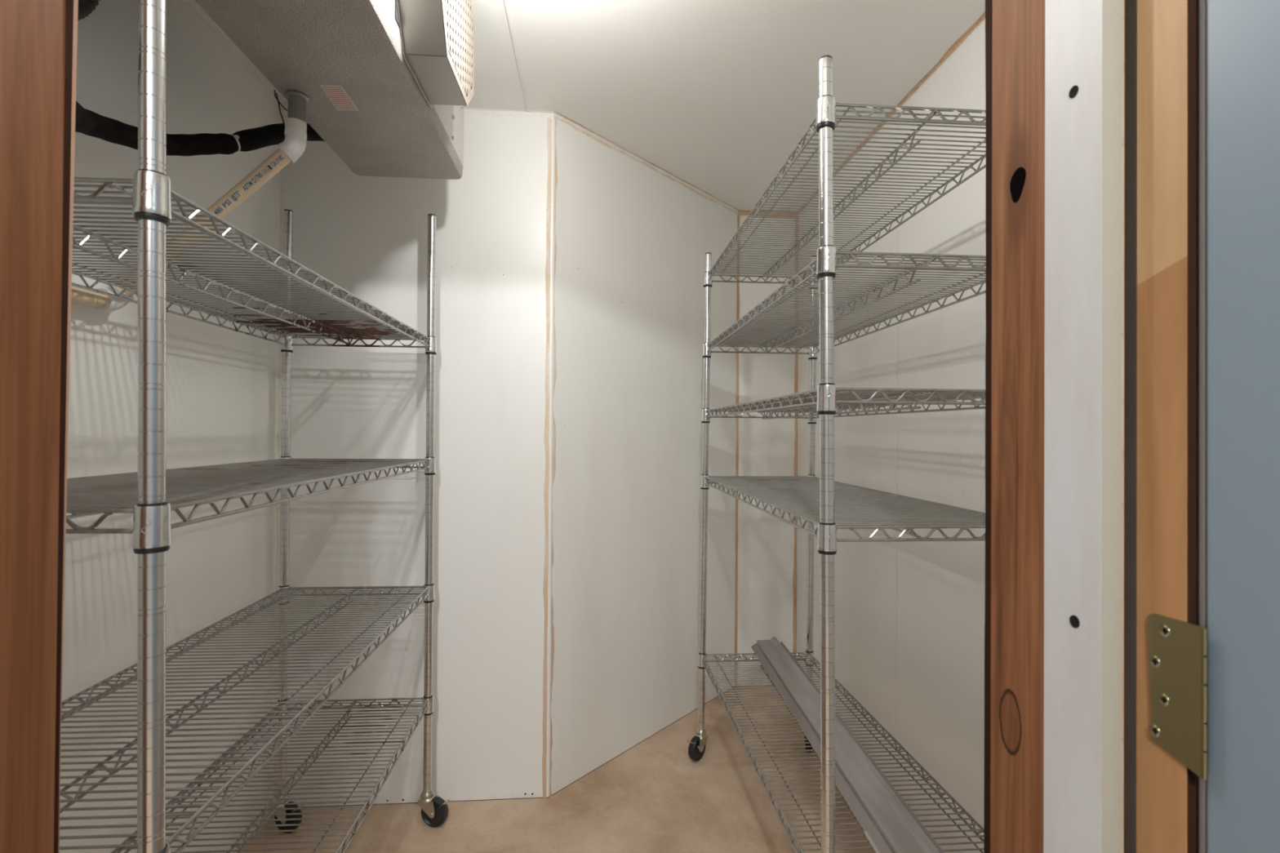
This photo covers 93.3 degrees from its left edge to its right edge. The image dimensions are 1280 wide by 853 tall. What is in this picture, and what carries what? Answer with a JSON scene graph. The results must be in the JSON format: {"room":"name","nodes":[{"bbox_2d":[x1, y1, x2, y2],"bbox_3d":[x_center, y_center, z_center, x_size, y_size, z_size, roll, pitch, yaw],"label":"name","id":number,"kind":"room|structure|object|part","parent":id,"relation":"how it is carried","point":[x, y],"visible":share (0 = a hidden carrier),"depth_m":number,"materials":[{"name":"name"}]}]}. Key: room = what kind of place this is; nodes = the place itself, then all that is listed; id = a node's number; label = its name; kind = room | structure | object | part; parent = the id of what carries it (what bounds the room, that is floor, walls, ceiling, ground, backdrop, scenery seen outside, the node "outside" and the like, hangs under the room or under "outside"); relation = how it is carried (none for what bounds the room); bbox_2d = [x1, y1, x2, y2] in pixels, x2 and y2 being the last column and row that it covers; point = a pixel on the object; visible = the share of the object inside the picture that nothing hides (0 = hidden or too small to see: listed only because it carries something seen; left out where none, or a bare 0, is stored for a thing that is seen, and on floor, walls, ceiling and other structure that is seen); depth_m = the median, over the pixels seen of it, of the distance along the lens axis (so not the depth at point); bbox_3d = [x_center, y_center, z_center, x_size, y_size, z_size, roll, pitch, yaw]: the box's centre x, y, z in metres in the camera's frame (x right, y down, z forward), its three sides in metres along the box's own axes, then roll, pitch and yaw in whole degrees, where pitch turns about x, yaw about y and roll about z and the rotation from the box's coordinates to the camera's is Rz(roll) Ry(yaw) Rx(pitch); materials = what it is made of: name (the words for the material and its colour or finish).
{"room":"walk-in cooler","nodes":[
{"label":"walk-in cooler","id":0,"kind":"room"},
{"bbox_2d":[59,0,280,852],"bbox_3d":[-1.159,0.079,1.201,0.080,2.303,1.680,0,0,-5],"label":"wall","id":1,"kind":"structure","parent":0,"point":[219,384],"depth_m":1.50,"materials":[{"name":"white paint"}]},
{"bbox_2d":[77,0,100,20],"bbox_3d":[-1.074,-0.915,0.914,0.029,0.320,0.718,0,0,-5],"label":"hose","id":2,"kind":"object","parent":1,"relation":"attached to","point":[86,7],"visible":0.31,"depth_m":1.18,"materials":[{"name":"black rubber"}]},
{"bbox_2d":[185,0,282,101],"bbox_3d":[-1.109,-1.067,1.268,0.013,0.009,1.410,0,0,-5],"label":"sealant","id":3,"kind":"structure","parent":1,"relation":"attached to","point":[189,2],"depth_m":1.70,"materials":[{"name":"white"}]},
{"bbox_2d":[266,99,284,813],"bbox_3d":[-1.172,0.095,1.939,0.012,2.284,0.048,0,0,-5],"label":"sealant","id":4,"kind":"structure","parent":1,"relation":"attached to","point":[278,179],"depth_m":1.95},
{"bbox_2d":[275,104,553,807],"bbox_3d":[-0.728,0.089,2.038,0.913,2.303,0.081,0,0,-5],"label":"wall","id":5,"kind":"structure","parent":0,"point":[367,236],"depth_m":2.00,"materials":[{"name":"white paint"}]},
{"bbox_2d":[280,97,553,118],"bbox_3d":[-0.731,-1.052,2.000,0.883,0.022,0.011,0,0,-5],"label":"sealant","id":6,"kind":"structure","parent":5,"relation":"attached to","point":[486,111],"depth_m":2.02,"materials":[{"name":"white"}]},
{"bbox_2d":[542,118,557,798],"bbox_3d":[-0.302,0.101,2.036,0.044,2.284,0.008,1,0,-27],"label":"sealant","id":7,"kind":"structure","parent":5,"relation":"attached to","point":[549,120],"depth_m":2.03,"materials":[{"name":"white"}]},
{"bbox_2d":[235,685,875,852],"bbox_3d":[-0.068,1.265,0.738,3.000,0.060,4.700,0,0,-5],"label":"floor","id":8,"kind":"structure","parent":0,"point":[651,797],"depth_m":1.94,"materials":[{"name":"beige concrete"}]},
{"bbox_2d":[59,0,449,852],"bbox_3d":[-0.815,0.281,1.254,0.584,1.904,1.302,0,0,-5],"label":"wire shelving rack","id":9,"kind":"object","parent":8,"relation":"on","point":[151,493],"visible":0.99,"depth_m":1.08,"materials":[{"name":"silver metal"}]},
{"bbox_3d":[-0.557,0.227,0.690,0.046,1.792,0.025,0,0,-5],"label":"post","id":10,"kind":"part","parent":9,"relation":"part of","materials":[{"name":"silver metal"}]},
{"bbox_3d":[-0.825,0.496,1.273,0.440,0.007,1.200,0,0,-5],"label":"shelf","id":11,"kind":"part","parent":9,"relation":"part of","materials":[{"name":"metal"}]},
{"bbox_3d":[-0.825,0.100,1.276,0.436,0.007,1.200,0,0,-5],"label":"shelf","id":12,"kind":"part","parent":9,"relation":"part of","materials":[{"name":"metal"}]},
{"bbox_3d":[-0.824,-0.277,1.279,0.431,0.007,1.200,0,0,-5],"label":"shelf","id":13,"kind":"part","parent":9,"relation":"part of","materials":[{"name":"metal"}]},
{"bbox_3d":[-0.826,0.844,1.271,0.444,0.007,1.200,0,0,-5],"label":"shelf","id":14,"kind":"part","parent":9,"relation":"part of","materials":[{"name":"metal"}]},
{"bbox_3d":[-1.093,0.232,1.860,0.026,1.792,0.025,0,0,-5],"label":"post","id":15,"kind":"part","parent":9,"relation":"part of","materials":[{"name":"silver metal"}]},
{"bbox_3d":[-0.658,0.236,1.890,0.029,1.792,0.025,0,0,-5],"label":"post","id":16,"kind":"part","parent":9,"relation":"part of","materials":[{"name":"silver metal"}]},
{"bbox_3d":[-0.622,1.178,1.879,0.071,0.052,0.033,0,0,13],"label":"brake lever","id":17,"kind":"part","parent":9,"relation":"part of","materials":[{"name":"silver metal"}]},
{"bbox_2d":[686,54,986,852],"bbox_3d":[0.498,0.289,1.710,0.554,1.902,1.348,0,0,-5],"label":"wire shelving rack","id":18,"kind":"object","parent":8,"relation":"on","point":[832,505],"visible":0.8,"depth_m":1.40,"materials":[{"name":"silver metal"}]},
{"bbox_3d":[0.207,1.187,2.251,0.033,0.052,0.071,0,-1,40],"label":"brake lever","id":19,"kind":"part","parent":18,"relation":"part of","materials":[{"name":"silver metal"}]},
{"bbox_3d":[0.245,0.242,2.293,0.042,1.797,0.025,0,0,-5],"label":"post","id":20,"kind":"part","parent":18,"relation":"part of","materials":[{"name":"silver metal"}]},
{"bbox_3d":[0.658,0.245,2.322,0.036,1.797,0.025,0,0,-5],"label":"post","id":21,"kind":"part","parent":18,"relation":"part of","materials":[{"name":"silver metal"}]},
{"bbox_2d":[751,643,894,852],"bbox_3d":[0.508,0.844,1.697,0.100,0.028,1.341,0,0,-2],"label":"channel","id":22,"kind":"object","parent":18,"relation":"on","point":[860,811],"visible":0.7,"depth_m":1.48,"materials":[{"name":"grey metal"}]},
{"bbox_2d":[756,636,939,852],"bbox_3d":[0.520,0.832,1.708,0.075,0.018,1.340,0,0,-2],"label":"channel","id":23,"kind":"object","parent":22,"relation":"on","point":[900,828],"visible":0.9,"depth_m":1.45,"materials":[{"name":"grey metal"}]},
{"bbox_3d":[0.338,0.234,1.091,0.040,1.797,0.025,0,0,-5],"label":"post","id":24,"kind":"part","parent":18,"relation":"part of","materials":[{"name":"silver metal"}]},
{"bbox_3d":[0.491,0.863,1.702,0.414,0.007,1.200,0,0,-5],"label":"shelf","id":25,"kind":"part","parent":18,"relation":"part of","materials":[{"name":"metal"}]},
{"bbox_3d":[0.498,0.189,1.708,0.414,0.007,1.200,0,0,-5],"label":"shelf","id":26,"kind":"part","parent":18,"relation":"part of","materials":[{"name":"metal"}]},
{"bbox_3d":[0.501,-0.309,1.711,0.421,0.007,1.200,0,0,-5],"label":"shelf","id":27,"kind":"part","parent":18,"relation":"part of","materials":[{"name":"metal"}]},
{"bbox_3d":[0.503,-0.579,1.713,0.424,0.007,1.200,0,0,-5],"label":"shelf","id":28,"kind":"part","parent":18,"relation":"part of","materials":[{"name":"metal"}]},
{"bbox_3d":[0.500,-0.061,1.709,0.417,0.007,1.200,0,0,-5],"label":"shelf","id":29,"kind":"part","parent":18,"relation":"part of","materials":[{"name":"metal"}]},
{"bbox_2d":[780,641,944,852],"bbox_3d":[0.535,0.844,1.706,0.082,0.018,1.313,0,0,-2],"label":"channel","id":30,"kind":"object","parent":18,"relation":"on","point":[818,691],"visible":0.22,"depth_m":1.49,"materials":[{"name":"grey metal"}]},
{"bbox_2d":[863,831,879,852],"bbox_3d":[0.506,0.852,1.145,0.061,0.004,0.258,0,0,-2],"label":"channel","id":31,"kind":"object","parent":18,"relation":"on","point":[873,844],"visible":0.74,"depth_m":1.24,"materials":[{"name":"grey metal"}]},
{"bbox_2d":[191,0,985,212],"bbox_3d":[-0.158,-1.101,1.776,2.350,0.080,2.650,0,0,-5],"label":"ceiling","id":32,"kind":"structure","parent":0,"point":[717,95],"depth_m":1.78,"materials":[{"name":"white paint"}]},
{"bbox_2d":[195,0,474,179],"bbox_3d":[-0.597,-0.861,1.294,0.403,0.397,0.984,0,0,-5],"label":"evaporator cooling unit","id":33,"kind":"object","parent":32,"relation":"hanging from","point":[387,85],"visible":0.99,"depth_m":1.27,"materials":[{"name":"metal"}]},
{"bbox_2d":[71,117,306,311],"bbox_3d":[-1.026,-0.435,1.001,0.315,0.485,0.849,0,0,20],"label":"drain pipe","id":34,"kind":"object","parent":33,"relation":"attached to","point":[294,144],"visible":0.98,"depth_m":1.30,"materials":[{"name":"beige plastic"}]},
{"bbox_2d":[214,154,284,214],"bbox_3d":[-0.840,-0.521,1.301,0.131,0.142,0.006,1,0,-15],"label":"print","id":35,"kind":"object","parent":34,"relation":"attached to","point":[271,166],"depth_m":1.30,"materials":[{"name":"black"}]},
{"bbox_2d":[75,101,324,155],"bbox_3d":[-0.882,-0.671,1.157,0.207,0.390,1.176,0,0,-5],"label":"insulated pipe","id":36,"kind":"object","parent":33,"relation":"attached to","point":[88,122],"visible":0.6,"depth_m":1.24,"materials":[{"name":"black plastic"}]},
{"bbox_2d":[442,0,474,106],"bbox_3d":[-0.397,-0.900,1.319,0.001,0.302,0.359,0,0,-5],"label":"grille","id":37,"kind":"object","parent":33,"relation":"attached to","point":[464,99],"depth_m":1.35,"materials":[{"name":"silver metal"}]},
{"bbox_2d":[503,0,529,111],"bbox_3d":[-0.320,-1.063,1.325,0.012,0.005,1.398,0,0,-5],"label":"trim","id":38,"kind":"structure","parent":32,"relation":"attached to","point":[506,2],"depth_m":1.71,"materials":[{"name":"white"}]},
{"bbox_2d":[548,112,738,797],"bbox_3d":[0.066,0.098,2.520,0.081,2.303,1.216,0,-1,41],"label":"wall","id":39,"kind":"structure","parent":0,"point":[633,241],"depth_m":2.33,"materials":[{"name":"white paint"}]},
{"bbox_2d":[553,111,739,214],"bbox_3d":[0.100,-1.043,2.487,0.015,0.022,1.186,0,-1,41],"label":"sealant","id":40,"kind":"structure","parent":39,"relation":"attached to","point":[575,126],"depth_m":2.37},
{"bbox_2d":[734,214,741,685],"bbox_3d":[0.474,0.114,2.931,0.029,2.284,0.004,1,0,-26],"label":"sealant","id":41,"kind":"structure","parent":39,"relation":"attached to","point":[739,217],"depth_m":2.93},
{"bbox_2d":[737,215,795,684],"bbox_3d":[0.631,0.105,2.987,0.427,2.303,0.080,0,0,-5],"label":"wall","id":42,"kind":"structure","parent":0,"point":[766,446],"depth_m":2.94,"materials":[{"name":"white paint"}]},
{"bbox_2d":[738,209,798,217],"bbox_3d":[0.628,-1.034,2.943,0.297,0.026,0.022,0,0,-5],"label":"sealant","id":43,"kind":"structure","parent":42,"relation":"attached to","point":[741,212],"depth_m":2.95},
{"bbox_2d":[792,217,798,657],"bbox_3d":[0.759,0.116,2.950,0.017,2.284,0.013,0,0,-5],"label":"sealant","id":44,"kind":"structure","parent":42,"relation":"attached to","point":[795,462],"depth_m":2.95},
{"bbox_2d":[796,21,986,852],"bbox_3d":[0.901,0.098,1.785,0.080,2.303,2.518,0,0,-5],"label":"wall","id":45,"kind":"structure","parent":0,"point":[909,616],"depth_m":1.84,"materials":[{"name":"white paint"}]},
{"bbox_2d":[796,11,985,215],"bbox_3d":[0.856,-1.046,1.845,0.016,0.014,2.248,0,0,-5],"label":"sealant","id":46,"kind":"structure","parent":45,"relation":"attached to","point":[960,42],"depth_m":1.82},
{"bbox_2d":[1123,0,1137,852],"bbox_3d":[-0.092,0.082,0.525,2.500,2.303,0.182,0,0,-5],"label":"wall","id":47,"kind":"structure","parent":0,"point":[1130,6],"depth_m":0.54,"materials":[{"name":"white paint"}]},
{"bbox_2d":[0,0,78,852],"bbox_3d":[-0.583,0.197,0.470,0.075,2.066,0.232,0,0,-5],"label":"door frame","id":48,"kind":"structure","parent":47,"relation":"attached to","point":[33,32],"depth_m":0.56,"materials":[{"name":"brown wood"}]},
{"bbox_2d":[983,0,1198,852],"bbox_3d":[0.408,0.204,0.561,0.055,2.066,0.207,0,0,-5],"label":"door frame","id":49,"kind":"structure","parent":47,"relation":"attached to","point":[1083,774],"depth_m":0.53,"materials":[{"name":"brown"}]},
{"bbox_2d":[1147,0,1279,852],"bbox_3d":[0.471,0.203,0.029,0.050,2.038,0.926,0,0,-5],"label":"door","id":50,"kind":"structure","parent":47,"relation":"in","point":[1215,682],"depth_m":0.43,"materials":[{"name":"blue paint"}]}
]}

